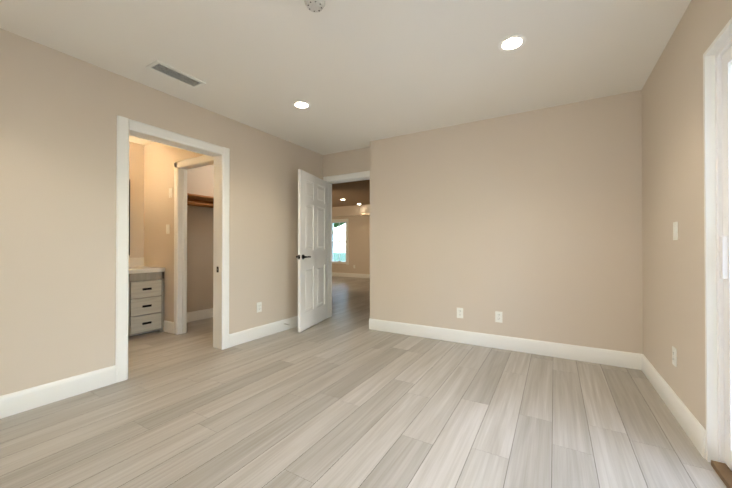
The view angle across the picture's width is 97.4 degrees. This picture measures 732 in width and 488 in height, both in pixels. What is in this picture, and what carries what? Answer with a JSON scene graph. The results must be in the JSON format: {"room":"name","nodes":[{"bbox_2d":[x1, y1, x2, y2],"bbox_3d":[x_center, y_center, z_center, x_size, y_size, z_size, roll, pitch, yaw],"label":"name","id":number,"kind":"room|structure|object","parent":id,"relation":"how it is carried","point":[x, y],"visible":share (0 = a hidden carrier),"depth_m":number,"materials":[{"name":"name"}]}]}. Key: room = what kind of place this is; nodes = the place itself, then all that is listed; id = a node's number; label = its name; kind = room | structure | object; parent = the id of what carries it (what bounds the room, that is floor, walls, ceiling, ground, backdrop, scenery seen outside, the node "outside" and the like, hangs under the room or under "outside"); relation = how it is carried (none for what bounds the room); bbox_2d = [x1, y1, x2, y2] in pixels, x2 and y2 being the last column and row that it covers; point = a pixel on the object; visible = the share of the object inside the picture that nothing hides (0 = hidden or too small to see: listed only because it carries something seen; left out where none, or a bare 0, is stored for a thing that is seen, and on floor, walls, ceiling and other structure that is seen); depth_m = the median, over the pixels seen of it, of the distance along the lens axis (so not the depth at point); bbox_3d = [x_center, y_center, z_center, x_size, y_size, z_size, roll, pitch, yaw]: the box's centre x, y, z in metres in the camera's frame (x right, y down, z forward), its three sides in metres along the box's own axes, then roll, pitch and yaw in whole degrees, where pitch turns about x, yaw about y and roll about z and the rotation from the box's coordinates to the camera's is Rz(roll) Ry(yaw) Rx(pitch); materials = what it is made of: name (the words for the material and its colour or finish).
{"room":"empty bedroom","nodes":[
{"label":"empty bedroom","id":0,"kind":"room"},
{"bbox_2d":[0,0,690,206],"bbox_3d":[-1.599,-1.385,5.855,10.591,0.120,10.900,0,0,30],"label":"ceiling","id":1,"kind":"structure","parent":0,"point":[357,74],"depth_m":2.28,"materials":[{"name":"paint"}]},
{"bbox_2d":[146,60,205,87],"bbox_3d":[-1.505,-1.342,2.565,0.160,0.012,0.380,0,0,30],"label":"ceiling vent","id":2,"kind":"object","parent":1,"relation":"in","point":[172,73],"visible":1,"depth_m":2.54,"materials":[{"name":"white metal"}]},
{"bbox_2d":[292,100,310,108],"bbox_3d":[-0.618,-1.338,3.089,0.176,0.012,0.176,0,0,30],"label":"recessed light","id":3,"kind":"object","parent":1,"relation":"in","point":[300,104],"visible":0.94,"depth_m":3.07,"materials":[{"name":"white"}]},
{"bbox_2d":[304,0,324,11],"bbox_3d":[-0.286,-1.339,1.798,0.116,0.030,0.116,0,0,30],"label":"smoke detector","id":4,"kind":"object","parent":1,"relation":"attached to","point":[315,5],"visible":1,"depth_m":1.79,"materials":[{"name":"grey plastic"}]},
{"bbox_2d":[498,34,526,51],"bbox_3d":[0.977,-1.345,2.153,0.176,0.012,0.176,0,0,30],"label":"recessed light","id":5,"kind":"object","parent":1,"relation":"in","point":[512,42],"visible":1,"depth_m":2.15,"materials":[{"name":"white"}]},
{"bbox_2d":[0,276,726,487],"bbox_3d":[-1.599,1.175,5.837,10.591,0.120,10.900,0,0,30],"label":"floor","id":6,"kind":"structure","parent":0,"point":[344,396],"depth_m":1.97,"materials":[{"name":"beige wood"}]},
{"bbox_2d":[128,257,164,335],"bbox_3d":[-3.039,0.609,3.718,0.547,0.983,1.101,0,0,30],"label":"bathroom vanity","id":7,"kind":"object","parent":6,"relation":"on","point":[146,301],"visible":0.31,"depth_m":3.89,"materials":[{"name":"white wood"}]},
{"bbox_2d":[0,0,731,429],"bbox_3d":[-1.573,-0.105,5.830,10.331,2.440,10.580,0,0,30],"label":"wall","id":8,"kind":"structure","parent":0,"point":[552,224],"depth_m":2.97,"materials":[{"name":"paint"}]},
{"bbox_2d":[0,365,115,418],"bbox_3d":[-2.497,1.016,1.635,0.014,0.138,2.080,0,0,30],"label":"baseboard","id":9,"kind":"structure","parent":8,"relation":"attached to","point":[14,403],"depth_m":2.22,"materials":[{"name":"white wood"}]},
{"bbox_2d":[129,180,129,254],"bbox_3d":[-3.294,-0.347,3.810,0.022,0.985,0.870,0,0,30],"label":"bathroom mirror","id":10,"kind":"object","parent":8,"relation":"attached to","point":[129,217],"visible":0.14,"depth_m":4.17,"materials":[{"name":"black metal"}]},
{"bbox_2d":[166,224,169,233],"bbox_3d":[-2.490,-0.188,4.040,0.070,0.114,0.010,0,0,30],"label":"bathroom light switch","id":11,"kind":"object","parent":8,"relation":"attached to","point":[168,229],"visible":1,"depth_m":4.03,"materials":[{"name":"white plastic"}]},
{"bbox_2d":[115,115,229,382],"bbox_3d":[-1.779,0.040,3.017,0.176,2.110,1.020,0,0,30],"label":"door frame","id":12,"kind":"structure","parent":8,"relation":"attached to","point":[217,156],"depth_m":3.35,"materials":[{"name":"white wood"}]},
{"bbox_2d":[164,308,212,327],"bbox_3d":[-2.303,1.040,4.911,0.014,0.138,1.500,0,0,30],"label":"baseboard","id":13,"kind":"structure","parent":8,"relation":"attached to","point":[206,313],"depth_m":4.65,"materials":[{"name":"white wood"}]},
{"bbox_2d":[187,193,213,207],"bbox_3d":[-2.151,-0.524,4.834,0.360,0.265,1.492,0,0,30],"label":"shelf","id":14,"kind":"object","parent":8,"relation":"attached to","point":[199,200],"depth_m":4.33,"materials":[{"name":"brown wood"}]},
{"bbox_2d":[257,302,261,312],"bbox_3d":[-1.250,0.741,3.769,0.008,0.114,0.070,0,0,30],"label":"outlet","id":15,"kind":"object","parent":8,"relation":"attached to","point":[259,306],"visible":1,"depth_m":3.77,"materials":[{"name":"white plastic"}]},
{"bbox_2d":[229,316,297,347],"bbox_3d":[-1.051,1.034,4.100,0.014,0.138,1.597,0,0,30],"label":"baseboard","id":16,"kind":"structure","parent":8,"relation":"attached to","point":[244,336],"depth_m":3.78,"materials":[{"name":"white wood"}]},
{"bbox_2d":[296,169,327,331],"bbox_3d":[-0.693,0.086,4.368,0.286,2.014,0.827,0,0,30],"label":"entry door","id":17,"kind":"structure","parent":8,"relation":"in","point":[312,256],"depth_m":4.29,"materials":[{"name":"white wood"}]},
{"bbox_2d":[332,219,348,264],"bbox_3d":[-0.954,-0.074,11.493,0.890,1.620,0.165,0,0,30],"label":"room window","id":18,"kind":"structure","parent":8,"relation":"in","point":[339,221],"depth_m":11.46,"materials":[{"name":"white plastic"}]},
{"bbox_2d":[323,171,369,317],"bbox_3d":[-0.200,0.052,4.636,1.007,2.110,0.176,0,0,30],"label":"door frame","id":19,"kind":"structure","parent":8,"relation":"attached to","point":[365,175],"depth_m":4.83,"materials":[{"name":"white wood"}]},
{"bbox_2d":[332,272,369,277],"bbox_3d":[0.360,1.081,10.651,8.500,0.138,0.014,0,0,30],"label":"baseboard","id":20,"kind":"structure","parent":8,"relation":"attached to","point":[355,275],"depth_m":11.12,"materials":[{"name":"white wood"}]},
{"bbox_2d":[457,308,462,317],"bbox_3d":[1.048,0.769,3.588,0.070,0.114,0.008,0,0,30],"label":"outlet","id":21,"kind":"object","parent":8,"relation":"attached to","point":[459,312],"visible":1,"depth_m":3.59,"materials":[{"name":"white plastic"}]},
{"bbox_2d":[495,311,501,322],"bbox_3d":[1.397,0.768,3.384,0.070,0.114,0.008,0,0,30],"label":"outlet","id":22,"kind":"object","parent":8,"relation":"attached to","point":[498,316],"visible":1,"depth_m":3.38,"materials":[{"name":"white plastic"}]},
{"bbox_2d":[369,318,639,369],"bbox_3d":[1.219,1.030,3.482,2.748,0.138,0.014,0,0,30],"label":"baseboard","id":23,"kind":"structure","parent":8,"relation":"attached to","point":[630,360],"depth_m":3.28,"materials":[{"name":"white wood"}]},
{"bbox_2d":[640,354,705,458],"bbox_3d":[2.052,1.020,2.202,0.014,0.138,1.338,0,0,30],"label":"baseboard","id":24,"kind":"structure","parent":8,"relation":"attached to","point":[694,430],"depth_m":1.97,"materials":[{"name":"white wood"}]},
{"bbox_2d":[672,346,676,366],"bbox_3d":[1.969,0.718,2.055,0.008,0.114,0.070,0,0,30],"label":"outlet","id":25,"kind":"object","parent":8,"relation":"attached to","point":[674,356],"visible":1,"depth_m":2.04,"materials":[{"name":"white plastic"}]},
{"bbox_2d":[673,222,677,239],"bbox_3d":[1.950,-0.082,2.030,0.010,0.114,0.070,0,0,30],"label":"light switch","id":26,"kind":"object","parent":8,"relation":"attached to","point":[675,230],"visible":0.96,"depth_m":2.02,"materials":[{"name":"white plastic"}]},
{"bbox_2d":[703,18,731,461],"bbox_3d":[1.267,0.056,0.831,0.036,2.048,1.826,0,0,30],"label":"door frame","id":27,"kind":"structure","parent":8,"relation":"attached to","point":[722,37],"depth_m":1.60,"materials":[{"name":"white wood"}]},
{"bbox_2d":[711,34,731,487],"bbox_3d":[1.320,0.055,0.800,0.152,2.048,1.826,0,0,30],"label":"sliding door","id":28,"kind":"structure","parent":27,"relation":"attached to","point":[722,467],"depth_m":1.54,"materials":[{"name":"white plastic"}]},
{"label":"outside","id":29,"kind":"structure","parent":0,"visible":0},
{"bbox_2d":[334,253,345,260],"bbox_3d":[5.145,1.347,8.431,80.000,0.175,80.000,0,0,30],"label":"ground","id":30,"kind":"structure","parent":29,"point":[341,258],"depth_m":34.44,"materials":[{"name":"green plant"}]},
{"bbox_2d":[334,222,345,227],"bbox_3d":[-0.111,-1.819,17.241,5.928,6.283,5.676,0,0,30],"label":"tree","id":31,"kind":"object","parent":30,"relation":"on","point":[336,224],"depth_m":16.99,"materials":[{"name":"green plant"}]}
]}

